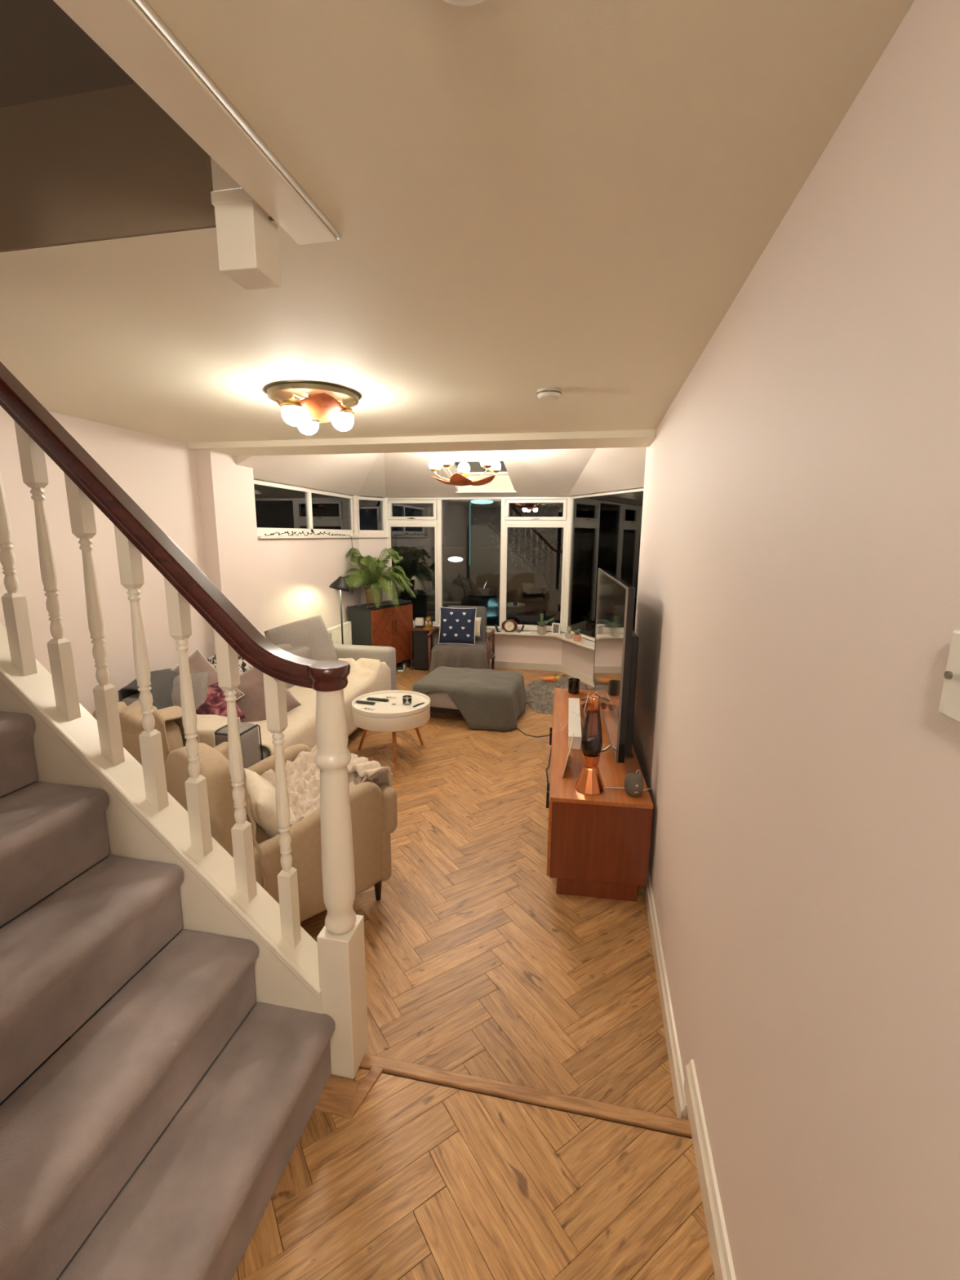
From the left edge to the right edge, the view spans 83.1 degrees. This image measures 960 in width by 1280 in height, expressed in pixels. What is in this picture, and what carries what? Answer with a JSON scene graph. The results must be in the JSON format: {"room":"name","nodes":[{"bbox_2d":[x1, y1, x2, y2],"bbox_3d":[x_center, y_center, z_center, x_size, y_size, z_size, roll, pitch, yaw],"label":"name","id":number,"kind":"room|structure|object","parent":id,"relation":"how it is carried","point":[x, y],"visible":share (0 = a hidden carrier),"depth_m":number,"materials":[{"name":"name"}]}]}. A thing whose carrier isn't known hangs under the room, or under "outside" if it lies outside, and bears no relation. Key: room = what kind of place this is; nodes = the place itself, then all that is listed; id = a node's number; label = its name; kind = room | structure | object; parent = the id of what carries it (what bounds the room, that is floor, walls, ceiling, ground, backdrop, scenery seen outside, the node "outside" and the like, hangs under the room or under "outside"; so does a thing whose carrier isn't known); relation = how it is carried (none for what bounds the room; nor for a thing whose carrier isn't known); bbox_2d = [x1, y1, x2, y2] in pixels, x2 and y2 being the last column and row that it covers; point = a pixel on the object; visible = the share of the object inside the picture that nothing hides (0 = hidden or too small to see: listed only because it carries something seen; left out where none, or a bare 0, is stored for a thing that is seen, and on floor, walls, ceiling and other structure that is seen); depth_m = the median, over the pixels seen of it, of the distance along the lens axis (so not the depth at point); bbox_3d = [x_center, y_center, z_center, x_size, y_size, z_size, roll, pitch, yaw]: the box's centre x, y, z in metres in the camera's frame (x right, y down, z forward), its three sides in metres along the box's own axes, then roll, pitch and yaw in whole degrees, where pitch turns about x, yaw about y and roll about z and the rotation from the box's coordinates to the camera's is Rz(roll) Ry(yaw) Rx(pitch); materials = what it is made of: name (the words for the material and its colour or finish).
{"room":"living room","nodes":[
{"label":"living room","id":0,"kind":"room"},
{"bbox_2d":[0,0,136,107],"bbox_3d":[-1.226,-2.226,0.631,3.250,2.190,1.350,3,11,11],"label":"ceiling","id":1,"kind":"structure","parent":0,"point":[45,54],"depth_m":1.29,"materials":[{"name":"brown"}]},
{"bbox_2d":[0,0,342,252],"bbox_3d":[-1.767,-0.911,0.242,2.459,0.352,2.500,3,11,11],"label":"trim","id":2,"kind":"structure","parent":1,"relation":"attached to","point":[132,160],"depth_m":1.21,"materials":[{"name":"beige paint"}]},
{"bbox_2d":[210,157,280,289],"bbox_3d":[-0.500,-1.102,1.143,0.104,0.620,0.112,3,11,11],"label":"newel post","id":3,"kind":"object","parent":1,"relation":"attached to","point":[248,250],"visible":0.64,"depth_m":1.14,"materials":[{"name":"beige paint"}]},
{"bbox_2d":[0,405,360,711],"bbox_3d":[-2.509,-1.254,3.395,0.250,4.970,8.000,3,11,11],"label":"wall","id":4,"kind":"structure","parent":0,"point":[159,474],"depth_m":3.66,"materials":[{"name":"beige paint"}]},
{"bbox_2d":[253,479,354,536],"bbox_3d":[-1.934,-1.435,6.103,0.070,0.518,2.278,3,11,11],"label":"window","id":5,"kind":"structure","parent":4,"relation":"in","point":[281,508],"depth_m":5.91,"materials":[{"name":"white"}]},
{"bbox_2d":[257,536,388,538],"bbox_3d":[-1.701,-1.198,6.311,0.371,0.022,2.713,3,11,11],"label":"window sill","id":6,"kind":"structure","parent":4,"relation":"attached to","point":[259,537],"depth_m":5.99,"materials":[{"name":"beige paint"}]},
{"bbox_2d":[264,531,357,555],"bbox_3d":[-1.832,-0.973,6.107,0.146,0.498,1.951,3,11,15],"label":"fairy lights","id":7,"kind":"object","parent":6,"relation":"on","point":[271,534],"visible":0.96,"depth_m":5.88,"materials":[{"name":"black"}]},
{"bbox_2d":[326,621,351,644],"bbox_3d":[-1.738,0.108,6.704,0.101,0.606,0.770,3,11,11],"label":"radiator","id":8,"kind":"object","parent":4,"relation":"attached to","point":[335,631],"visible":0.39,"depth_m":6.64,"materials":[{"name":"metal"}]},
{"bbox_2d":[326,621,351,630],"bbox_3d":[-1.717,-0.185,6.643,0.040,0.006,0.750,3,11,11],"label":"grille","id":9,"kind":"object","parent":8,"relation":"attached to","point":[348,623],"depth_m":6.59,"materials":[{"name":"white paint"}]},
{"bbox_2d":[195,449,264,655],"bbox_3d":[-2.102,-0.477,4.656,0.130,2.770,0.540,3,11,11],"label":"wall pier","id":10,"kind":"object","parent":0,"point":[226,490],"visible":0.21,"depth_m":4.47,"materials":[{"name":"beige paint"}]},
{"bbox_2d":[44,662,676,1117],"bbox_3d":[-0.165,1.005,4.685,4.050,0.120,5.920,3,11,11],"label":"floor","id":11,"kind":"structure","parent":0,"point":[477,965],"depth_m":2.47,"materials":[{"name":"brown"}]},
{"bbox_2d":[88,711,228,765],"bbox_3d":[-1.785,0.793,3.023,0.610,0.903,0.567,3,11,11],"label":"armchair","id":12,"kind":"object","parent":11,"relation":"on","point":[131,742],"visible":0.02,"depth_m":2.69,"materials":[{"name":"beige fabric"}]},
{"bbox_2d":[92,700,199,762],"bbox_3d":[-1.703,0.486,2.795,0.439,0.338,0.263,3,11,11],"label":"throw","id":13,"kind":"object","parent":12,"relation":"on","point":[131,716],"visible":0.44,"depth_m":2.67,"materials":[{"name":"fabric"}]},
{"bbox_2d":[0,361,368,1279],"bbox_3d":[-1.574,0.252,1.343,2.316,2.609,0.925,3,11,11],"label":"staircase","id":14,"kind":"structure","parent":11,"relation":"on","point":[207,1028],"depth_m":1.49,"materials":[{"name":"wood"}]},
{"bbox_2d":[121,631,396,768],"bbox_3d":[-1.605,0.531,4.650,0.909,0.802,2.687,3,11,11],"label":"sofa","id":15,"kind":"object","parent":11,"relation":"on","point":[252,753],"visible":0.13,"depth_m":4.90,"materials":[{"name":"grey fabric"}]},
{"bbox_2d":[118,668,179,709],"bbox_3d":[-2.111,0.380,3.680,0.294,0.359,0.505,3,11,11],"label":"cushion","id":16,"kind":"object","parent":15,"relation":"on","point":[162,681],"visible":0.41,"depth_m":3.51,"materials":[{"name":"fabric"}]},
{"bbox_2d":[171,671,208,710],"bbox_3d":[-2.033,0.369,3.630,0.406,0.272,0.177,-3,11,-15],"label":"cushion","id":17,"kind":"object","parent":15,"relation":"on","point":[199,680],"visible":0.27,"depth_m":3.63,"materials":[{"name":"fabric"}]},
{"bbox_2d":[195,714,239,747],"bbox_3d":[-1.734,0.617,3.421,0.330,0.215,0.260,3,11,11],"label":"cover","id":18,"kind":"object","parent":15,"relation":"on","point":[206,724],"visible":0.38,"depth_m":3.33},
{"bbox_2d":[195,681,245,719],"bbox_3d":[-1.858,0.466,3.716,0.416,0.330,0.242,-8,14,-37],"label":"floral cushion","id":19,"kind":"object","parent":15,"relation":"on","point":[215,704],"visible":0.33,"depth_m":3.69,"materials":[{"name":"fabric"}]},
{"bbox_2d":[206,653,253,674],"bbox_3d":[-1.860,0.274,4.179,0.661,0.620,0.265,-9,14,-40],"label":"cushion","id":20,"kind":"object","parent":15,"relation":"on","point":[244,665],"visible":0.06,"depth_m":4.13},
{"bbox_2d":[259,745,270,760],"bbox_3d":[-1.613,0.681,4.117,0.703,0.192,1.092,3,11,11],"label":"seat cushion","id":21,"kind":"object","parent":15,"relation":"on","point":[266,753],"depth_m":3.55,"materials":[{"name":"grey fabric"}]},
{"bbox_2d":[284,645,311,688],"bbox_3d":[-1.708,0.231,5.185,0.205,0.372,1.087,3,11,11],"label":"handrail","id":22,"kind":"object","parent":15,"relation":"on","point":[304,651],"depth_m":5.02,"materials":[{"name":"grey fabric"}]},
{"bbox_2d":[264,615,338,661],"bbox_3d":[-1.718,0.077,5.254,0.639,0.575,0.314,-8,14,-36],"label":"pillow","id":23,"kind":"object","parent":15,"relation":"on","point":[312,633],"visible":0.63,"depth_m":5.21,"materials":[{"name":"grey fabric"}]},
{"bbox_2d":[248,657,391,755],"bbox_3d":[-1.473,0.580,4.637,0.696,0.496,2.164,3,11,11],"label":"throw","id":24,"kind":"object","parent":15,"relation":"on","point":[366,676],"visible":0.24,"depth_m":4.64,"materials":[{"name":"fabric"}]},
{"bbox_2d":[170,648,244,701],"bbox_3d":[-1.986,0.364,3.765,0.287,0.545,0.585,8,13,33],"label":"cushion","id":25,"kind":"object","parent":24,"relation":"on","point":[197,662],"visible":0.23,"depth_m":3.82,"materials":[{"name":"fabric"}]},
{"bbox_2d":[235,666,301,722],"bbox_3d":[-1.669,0.434,4.046,0.594,0.551,0.263,-8,14,-37],"label":"cushion","id":26,"kind":"object","parent":24,"relation":"on","point":[252,704],"visible":0.41,"depth_m":3.98,"materials":[{"name":"fabric"}]},
{"bbox_2d":[164,742,397,922],"bbox_3d":[-0.984,0.845,2.651,0.800,0.955,0.873,11,15,43],"label":"armchair","id":27,"kind":"object","parent":11,"relation":"on","point":[373,807],"visible":0.5,"depth_m":2.38,"materials":[{"name":"beige fabric"}]},
{"bbox_2d":[246,814,271,845],"bbox_3d":[-0.917,0.929,2.738,0.544,0.159,0.602,11,15,43],"label":"seat cushion","id":28,"kind":"object","parent":27,"relation":"on","point":[261,836],"depth_m":2.51,"materials":[{"name":"beige fabric"}]},
{"bbox_2d":[244,768,296,838],"bbox_3d":[-0.962,0.773,2.485,0.223,0.324,0.361,-9,14,-40],"label":"cushion","id":29,"kind":"object","parent":27,"relation":"on","point":[262,793],"visible":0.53,"depth_m":2.34,"materials":[{"name":"fabric"}]},
{"bbox_2d":[244,744,392,826],"bbox_3d":[-0.859,0.727,2.757,0.582,0.215,0.611,11,15,43],"label":"fleece blanket","id":30,"kind":"object","parent":27,"relation":"on","point":[303,775],"visible":0.26,"depth_m":2.80,"materials":[{"name":"fabric"}]},
{"bbox_2d":[346,753,391,786],"bbox_3d":[-0.626,0.686,2.801,0.411,0.178,0.143,11,15,43],"label":"fold","id":31,"kind":"object","parent":30,"relation":"on","point":[361,765],"visible":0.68,"depth_m":2.70,"materials":[{"name":"fabric"}]},
{"bbox_2d":[328,574,349,644],"bbox_3d":[-1.533,-0.024,5.989,0.221,1.381,0.222,3,11,11],"label":"floor lamp","id":32,"kind":"object","parent":11,"relation":"on","point":[340,584],"visible":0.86,"depth_m":5.84,"materials":[{"name":"black"}]},
{"bbox_2d":[346,600,413,667],"bbox_3d":[-1.298,-0.023,7.226,0.425,0.912,0.850,7,13,30],"label":"base cabinet","id":33,"kind":"object","parent":11,"relation":"on","point":[390,625],"visible":0.66,"depth_m":6.97,"materials":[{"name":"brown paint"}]},
{"bbox_2d":[343,547,416,608],"bbox_3d":[-1.252,-0.807,6.983,0.823,0.756,1.081,3,11,11],"label":"potted palm","id":34,"kind":"object","parent":33,"relation":"on","point":[373,593],"visible":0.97,"depth_m":6.92,"materials":[{"name":"green plant"}]},
{"bbox_2d":[358,599,411,608],"bbox_3d":[-1.224,-0.468,7.027,0.172,0.038,0.800,8,13,34],"label":"tray","id":35,"kind":"object","parent":33,"relation":"on","point":[369,606],"visible":1,"depth_m":6.95,"materials":[{"name":"black"}]},
{"bbox_2d":[351,689,430,770],"bbox_3d":[-0.734,0.734,4.512,0.643,0.475,0.640,3,11,11],"label":"coffee table","id":36,"kind":"object","parent":11,"relation":"on","point":[387,717],"visible":0.95,"depth_m":4.29,"materials":[{"name":"white paint"}]},
{"bbox_2d":[355,700,375,704],"bbox_3d":[-0.942,0.514,4.461,0.170,0.020,0.036,4,12,18],"label":"remote control","id":37,"kind":"object","parent":36,"relation":"on","point":[357,701],"visible":1,"depth_m":4.45,"materials":[{"name":"grey paint"}]},
{"bbox_2d":[366,697,388,702],"bbox_3d":[-0.858,0.498,4.544,0.190,0.020,0.042,4,11,16],"label":"remote control","id":38,"kind":"object","parent":36,"relation":"on","point":[368,698],"visible":1,"depth_m":4.53,"materials":[{"name":"black"}]},
{"bbox_2d":[351,689,430,717],"bbox_3d":[-0.731,0.519,4.470,0.640,0.038,0.640,3,11,11],"label":"tray","id":39,"kind":"object","parent":36,"relation":"on","point":[383,709],"depth_m":4.41,"materials":[{"name":"white paint"}]},
{"bbox_2d":[402,694,411,704],"bbox_3d":[-0.599,0.495,4.459,0.077,0.063,0.077,3,11,11],"label":"glass candle jar","id":40,"kind":"object","parent":36,"relation":"on","point":[405,700],"visible":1,"depth_m":4.44,"materials":[{"name":"grey glass"}]},
{"bbox_2d":[397,663,404,671],"bbox_3d":[-1.086,0.376,7.411,0.084,0.062,0.260,-1,11,-7],"label":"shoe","id":41,"kind":"object","parent":11,"relation":"on","point":[400,667],"visible":0.99,"depth_m":7.30,"materials":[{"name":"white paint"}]},
{"bbox_2d":[410,626,439,670],"bbox_3d":[-0.715,0.116,7.444,0.400,0.565,0.320,2,11,8],"label":"side table","id":42,"kind":"object","parent":11,"relation":"on","point":[420,654],"visible":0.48,"depth_m":7.32,"materials":[{"name":"brown wood"}]},
{"bbox_2d":[415,617,423,627],"bbox_3d":[-0.832,-0.238,7.442,0.102,0.130,0.082,2,11,6],"label":"tissue box","id":43,"kind":"object","parent":42,"relation":"on","point":[419,621],"visible":0.98,"depth_m":7.40,"materials":[{"name":"beige plastic"}]},
{"bbox_2d":[422,615,433,629],"bbox_3d":[-0.701,-0.240,7.331,0.140,0.178,0.140,3,11,11],"label":"clock","id":44,"kind":"object","parent":42,"relation":"on","point":[428,618],"visible":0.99,"depth_m":7.33,"materials":[{"name":"gold metal"}]},
{"bbox_2d":[424,691,461,714],"bbox_3d":[-0.104,0.578,5.588,0.920,0.375,0.740,3,11,15],"label":"footstool","id":45,"kind":"object","parent":11,"relation":"on","point":[440,701],"visible":0.18,"depth_m":5.29,"materials":[{"name":"grey fabric"}]},
{"bbox_2d":[412,666,526,730],"bbox_3d":[-0.101,0.558,5.566,1.112,0.392,0.924,3,11,15],"label":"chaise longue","id":46,"kind":"object","parent":45,"relation":"on","point":[486,699],"visible":0.99,"depth_m":5.19,"materials":[{"name":"fabric"}]},
{"bbox_2d":[426,605,494,669],"bbox_3d":[-0.218,0.045,6.959,0.808,0.903,0.694,2,11,8],"label":"lounge chair","id":47,"kind":"object","parent":11,"relation":"on","point":[482,611],"visible":0.27,"depth_m":7.06,"materials":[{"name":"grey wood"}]},
{"bbox_2d":[429,640,495,672],"bbox_3d":[-0.232,0.213,6.913,0.852,0.383,0.850,2,11,8],"label":"throw","id":48,"kind":"object","parent":47,"relation":"on","point":[447,655],"visible":0.52,"depth_m":6.60,"materials":[{"name":"fabric"}]},
{"bbox_2d":[438,606,476,644],"bbox_3d":[-0.283,-0.174,6.771,0.468,0.455,0.189,2,11,9],"label":"cushion","id":49,"kind":"object","parent":48,"relation":"on","point":[457,625],"visible":1,"depth_m":6.73,"materials":[{"name":"blue fabric"}]},
{"bbox_2d":[475,617,481,637],"bbox_3d":[-0.135,-0.169,6.956,0.304,0.250,0.126,3,11,15],"label":"pillow","id":50,"kind":"object","parent":48,"relation":"on","point":[477,621],"visible":0.2,"depth_m":6.91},
{"bbox_2d":[516,727,549,737],"bbox_3d":[0.513,0.865,5.099,0.500,0.008,0.258,4,11,17],"label":"lead","id":51,"kind":"object","parent":11,"relation":"on","point":[517,727],"visible":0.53,"depth_m":5.01,"materials":[{"name":"black"}]},
{"bbox_2d":[524,673,595,714],"bbox_3d":[0.953,0.603,6.332,0.932,0.060,1.610,3,11,11],"label":"rug","id":52,"kind":"object","parent":11,"relation":"on","point":[539,693],"visible":0.43,"depth_m":6.34,"materials":[{"name":"carpet"}]},
{"bbox_2d":[539,675,560,681],"bbox_3d":[0.876,0.482,6.715,0.273,0.076,0.112,1,11,3],"label":"carrot","id":53,"kind":"object","parent":52,"relation":"on","point":[549,678],"visible":1,"depth_m":6.69,"materials":[{"name":"orange food"}]},
{"bbox_2d":[546,688,653,902],"bbox_3d":[0.720,0.871,3.652,0.517,0.550,1.970,2,11,8],"label":"sideboard","id":54,"kind":"object","parent":11,"relation":"on","point":[599,845],"visible":0.91,"depth_m":2.72,"materials":[{"name":"brown wood"}]},
{"bbox_2d":[546,748,551,789],"bbox_3d":[0.459,0.925,3.473,0.044,0.501,0.966,3,11,11],"label":"hanging cord","id":55,"kind":"object","parent":54,"relation":"hanging from","point":[548,767],"visible":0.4,"depth_m":3.17,"materials":[{"name":"black plastic"}]},
{"bbox_2d":[562,733,573,777],"bbox_3d":[0.494,0.641,3.030,0.032,0.135,0.330,3,11,14],"label":"panel","id":56,"kind":"object","parent":54,"relation":"on","point":[573,734],"visible":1,"depth_m":2.93,"materials":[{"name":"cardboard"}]},
{"bbox_2d":[568,678,579,694],"bbox_3d":[0.770,0.379,4.444,0.092,0.115,0.092,3,11,11],"label":"jar candle","id":57,"kind":"object","parent":54,"relation":"on","point":[573,683],"visible":1,"depth_m":4.41,"materials":[{"name":"glass"}]},
{"bbox_2d":[568,697,582,749],"bbox_3d":[0.635,0.547,3.652,0.080,0.085,0.800,2,11,9],"label":"cable box","id":58,"kind":"object","parent":54,"relation":"on","point":[574,720],"visible":0.98,"depth_m":3.46,"materials":[{"name":"beige plastic"}]},
{"bbox_2d":[583,692,590,737],"bbox_3d":[0.747,0.531,3.688,0.075,0.101,1.103,2,11,10],"label":"cable","id":59,"kind":"object","parent":54,"relation":"on","point":[588,692],"visible":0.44,"depth_m":3.88,"materials":[{"name":"beige plastic"}]},
{"bbox_2d":[574,695,604,795],"bbox_3d":[0.563,0.520,2.727,0.154,0.490,0.154,0,11,0],"label":"lamp","id":60,"kind":"object","parent":54,"relation":"on","point":[589,781],"visible":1,"depth_m":2.71,"materials":[{"name":"orange metal"}]},
{"bbox_2d":[581,568,639,763],"bbox_3d":[0.854,0.079,3.635,0.245,1.016,1.670,2,11,7],"label":"television","id":61,"kind":"object","parent":54,"relation":"on","point":[616,643],"visible":0.96,"depth_m":3.05,"materials":[{"name":"black"}]},
{"bbox_2d":[604,786,651,791],"bbox_3d":[0.724,0.760,2.760,0.305,0.005,0.036,1,11,2],"label":"power cable","id":62,"kind":"object","parent":54,"relation":"on","point":[604,787],"visible":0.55,"depth_m":2.77,"materials":[{"name":"beige plastic"}]},
{"bbox_2d":[624,769,644,795],"bbox_3d":[0.771,0.713,2.710,0.095,0.120,0.096,0,11,0],"label":"speaker","id":63,"kind":"object","parent":54,"relation":"on","point":[633,782],"visible":1,"depth_m":2.68},
{"bbox_2d":[352,495,388,604],"bbox_3d":[-1.544,-1.052,7.499,0.211,1.815,0.499,11,15,44],"label":"wall","id":64,"kind":"structure","parent":0,"point":[372,547],"depth_m":7.37,"materials":[{"name":"beige paint"}]},
{"bbox_2d":[358,496,385,533],"bbox_3d":[-1.507,-1.682,7.395,0.070,0.518,0.492,11,15,44],"label":"window","id":65,"kind":"structure","parent":64,"relation":"in","point":[382,500],"depth_m":7.48,"materials":[{"name":"white"}]},
{"bbox_2d":[364,586,382,604],"bbox_3d":[-1.391,-0.575,7.107,0.244,0.215,0.244,3,11,11],"label":"plant pot","id":66,"kind":"object","parent":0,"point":[368,597],"depth_m":7.02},
{"bbox_2d":[235,447,646,497],"bbox_3d":[0.143,-1.826,5.573,4.054,0.476,3.071,3,11,11],"label":"ceiling","id":67,"kind":"structure","parent":0,"point":[581,471],"depth_m":5.87,"materials":[{"name":"beige paint"}]},
{"bbox_2d":[429,451,500,485],"bbox_3d":[-0.140,-1.683,5.133,0.690,0.413,0.669,0,11,-3],"label":"chandelier","id":68,"kind":"object","parent":67,"relation":"hanging from","point":[447,460],"visible":0.98,"depth_m":5.03,"materials":[{"name":"gold metal"}]},
{"bbox_2d":[440,461,516,493],"bbox_3d":[-0.013,-2.033,6.413,0.780,0.493,1.030,3,11,11],"label":"window","id":69,"kind":"structure","parent":67,"relation":"attached to","point":[501,482],"depth_m":6.85,"materials":[{"name":"beige paint"}]},
{"bbox_2d":[0,0,914,442],"bbox_3d":[-1.068,-1.078,1.260,3.920,0.280,5.200,3,11,11],"label":"ceiling","id":70,"kind":"structure","parent":0,"point":[523,197],"depth_m":1.19,"materials":[{"name":"beige paint"}]},
{"bbox_2d":[263,380,361,435],"bbox_3d":[-0.810,-1.116,2.655,0.456,0.173,0.456,-1,11,-6],"label":"flush ceiling light","id":71,"kind":"object","parent":70,"relation":"attached to","point":[304,404],"visible":1,"depth_m":2.55,"materials":[{"name":"glass"}]},
{"bbox_2d":[187,429,656,456],"bbox_3d":[-0.508,-1.576,3.969,3.420,0.325,0.420,3,11,11],"label":"beam","id":72,"kind":"structure","parent":70,"relation":"attached to","point":[641,437],"depth_m":3.86,"materials":[{"name":"beige paint"}]},
{"bbox_2d":[442,0,484,6],"bbox_3d":[-0.020,-0.784,0.617,0.115,0.037,0.115,3,11,11],"label":"smoke detector","id":73,"kind":"object","parent":70,"relation":"attached to","point":[458,2],"visible":1,"depth_m":0.66,"materials":[{"name":"beige plastic"}]},
{"bbox_2d":[537,387,561,399],"bbox_3d":[0.325,-1.157,2.557,0.115,0.037,0.115,3,11,11],"label":"smoke detector","id":74,"kind":"object","parent":70,"relation":"attached to","point":[544,393],"visible":1,"depth_m":2.52,"materials":[{"name":"beige plastic"}]},
{"bbox_2d":[231,1066,715,1279],"bbox_3d":[-0.179,1.685,0.444,1.110,0.180,2.560,3,11,11],"label":"floor","id":75,"kind":"structure","parent":0,"point":[425,1180],"depth_m":1.37,"materials":[{"name":"brown"}]},
{"bbox_2d":[431,628,595,677],"bbox_3d":[0.605,0.291,7.017,4.722,0.605,1.637,8,13,33],"label":"wall","id":76,"kind":"structure","parent":0,"point":[514,648],"depth_m":7.39,"materials":[{"name":"beige paint"}]},
{"bbox_2d":[382,496,567,631],"bbox_3d":[-0.103,-1.032,7.443,2.590,1.810,0.134,3,11,11],"label":"window","id":77,"kind":"structure","parent":76,"relation":"in","point":[436,521],"depth_m":7.38,"materials":[{"name":"white"}]},
{"bbox_2d":[400,658,594,686],"bbox_3d":[0.571,0.466,6.915,4.378,0.100,1.396,8,13,33],"label":"baseboard","id":78,"kind":"structure","parent":76,"relation":"attached to","point":[584,678],"depth_m":7.42,"materials":[{"name":"beige paint"}]},
{"bbox_2d":[413,626,595,650],"bbox_3d":[0.700,0.005,6.835,4.370,0.027,1.388,9,14,39],"label":"window sill","id":79,"kind":"structure","parent":76,"relation":"attached to","point":[584,642],"depth_m":7.17,"materials":[{"name":"beige paint"}]},
{"bbox_2d":[501,619,517,631],"bbox_3d":[0.399,-0.194,7.325,0.212,0.157,0.072,1,11,4],"label":"mantel clock","id":80,"kind":"object","parent":79,"relation":"on","point":[508,625],"visible":1,"depth_m":7.30,"materials":[{"name":"brown wood"}]},
{"bbox_2d":[537,613,554,634],"bbox_3d":[0.868,-0.213,7.178,0.222,0.271,0.124,3,11,11],"label":"succulent","id":81,"kind":"object","parent":79,"relation":"on","point":[541,628],"visible":1,"depth_m":7.17,"materials":[{"name":"ceramic"}]},
{"bbox_2d":[537,625,546,634],"bbox_3d":[0.820,-0.134,7.203,0.124,0.105,0.124,3,11,11],"label":"pot","id":82,"kind":"object","parent":81,"relation":"on","point":[541,629],"depth_m":7.16,"materials":[{"name":"ceramic"}]},
{"bbox_2d":[551,622,560,634],"bbox_3d":[1.013,-0.152,7.192,0.114,0.150,0.058,6,12,25],"label":"photo frame","id":83,"kind":"object","parent":79,"relation":"on","point":[556,627],"visible":1,"depth_m":7.18,"materials":[{"name":"white paint"}]},
{"bbox_2d":[552,623,559,633],"bbox_3d":[1.009,-0.150,7.183,0.080,0.120,0.024,6,12,25],"label":"picture","id":84,"kind":"object","parent":83,"relation":"attached to","point":[555,626],"depth_m":7.18},
{"bbox_2d":[564,626,572,638],"bbox_3d":[1.133,-0.100,6.913,0.090,0.155,0.080,6,12,28],"label":"figurine","id":85,"kind":"object","parent":79,"relation":"on","point":[568,635],"visible":1,"depth_m":6.90,"materials":[{"name":"grey stone"}]},
{"bbox_2d":[572,628,581,641],"bbox_3d":[1.206,-0.062,6.722,0.107,0.155,0.100,-3,12,-18],"label":"succulent","id":86,"kind":"object","parent":79,"relation":"on","point":[576,636],"visible":1,"depth_m":6.69,"materials":[{"name":"brown ceramic"}]},
{"bbox_2d":[573,633,581,641],"bbox_3d":[1.206,-0.028,6.728,0.100,0.085,0.100,3,11,11],"label":"pot","id":87,"kind":"object","parent":86,"relation":"on","point":[576,637],"depth_m":6.69,"materials":[{"name":"brown ceramic"}]},
{"bbox_2d":[562,487,644,641],"bbox_3d":[1.608,-0.770,6.084,0.128,1.780,2.565,-4,12,-21],"label":"window","id":88,"kind":"structure","parent":76,"relation":"in","point":[605,527],"depth_m":6.60,"materials":[{"name":"white"}]},
{"bbox_2d":[631,0,959,1279],"bbox_3d":[0.805,0.124,1.546,0.250,3.020,5.650,3,11,11],"label":"wall","id":89,"kind":"structure","parent":0,"point":[797,607],"depth_m":0.84,"materials":[{"name":"beige paint"}]},
{"bbox_2d":[313,1053,691,1137],"bbox_3d":[0.040,1.456,1.587,1.115,0.178,0.192,3,11,11],"label":"threshold strip","id":90,"kind":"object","parent":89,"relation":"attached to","point":[340,1097],"depth_m":1.62,"materials":[{"name":"brown wood"}]},
{"bbox_2d":[643,869,688,1119],"bbox_3d":[0.927,1.203,3.111,0.020,0.108,2.988,3,11,11],"label":"baseboard","id":91,"kind":"structure","parent":89,"relation":"attached to","point":[672,1043],"depth_m":2.03,"materials":[{"name":"beige paint"}]},
{"bbox_2d":[683,1059,736,1279],"bbox_3d":[0.366,1.559,0.360,0.020,0.108,2.662,3,11,11],"label":"baseboard","id":92,"kind":"structure","parent":89,"relation":"attached to","point":[723,1268],"depth_m":1.35,"materials":[{"name":"beige paint"}]},
{"bbox_2d":[938,629,959,723],"bbox_3d":[0.450,0.045,0.461,0.032,0.086,0.144,3,11,11],"label":"light switch","id":93,"kind":"object","parent":89,"relation":"attached to","point":[949,704],"visible":1,"depth_m":0.52,"materials":[{"name":"beige plastic"}]},
{"label":"outside","id":94,"kind":"structure","parent":0,"visible":0},
{"bbox_2d":[413,614,439,626],"bbox_3d":[3.237,-1.343,18.608,17.000,0.100,22.400,3,11,11],"label":"ground","id":95,"kind":"structure","parent":94,"point":[415,616],"depth_m":14.41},
{"bbox_2d":[391,546,559,615],"bbox_3d":[0.843,-1.493,14.216,12.100,1.830,0.330,3,11,11],"label":"wall","id":96,"kind":"structure","parent":95,"relation":"on","point":[417,562],"depth_m":14.41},
{"bbox_2d":[448,555,464,562],"bbox_3d":[-0.628,-2.111,14.164,0.440,0.180,0.208,3,11,11],"label":"garden lamp","id":97,"kind":"object","parent":96,"relation":"attached to","point":[451,558],"visible":0.99,"depth_m":14.10,"materials":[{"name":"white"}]},
{"bbox_2d":[468,499,493,605],"bbox_3d":[0.018,-1.562,11.750,0.526,2.890,0.500,3,11,11],"label":"street lamp","id":98,"kind":"object","parent":95,"relation":"on","point":[474,501],"visible":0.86,"depth_m":11.54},
{"bbox_2d":[475,572,566,632],"bbox_3d":[0.698,-0.546,10.376,1.720,1.430,4.040,1,11,1],"label":"car","id":99,"kind":"object","parent":95,"relation":"on","point":[520,593],"visible":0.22,"depth_m":9.59,"materials":[{"name":"black paint"}]},
{"bbox_2d":[487,499,564,573],"bbox_3d":[1.046,-1.937,12.660,1.819,3.305,1.027,3,11,11],"label":"tree","id":100,"kind":"object","parent":95,"relation":"on","point":[522,544],"visible":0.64,"depth_m":12.49,"materials":[{"name":"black plant"}]},
{"bbox_2d":[542,529,563,605],"bbox_3d":[3.345,-1.555,13.334,3.640,2.326,0.069,3,11,11],"label":"fence","id":101,"kind":"object","parent":95,"relation":"on","point":[553,574],"visible":0.04,"depth_m":13.57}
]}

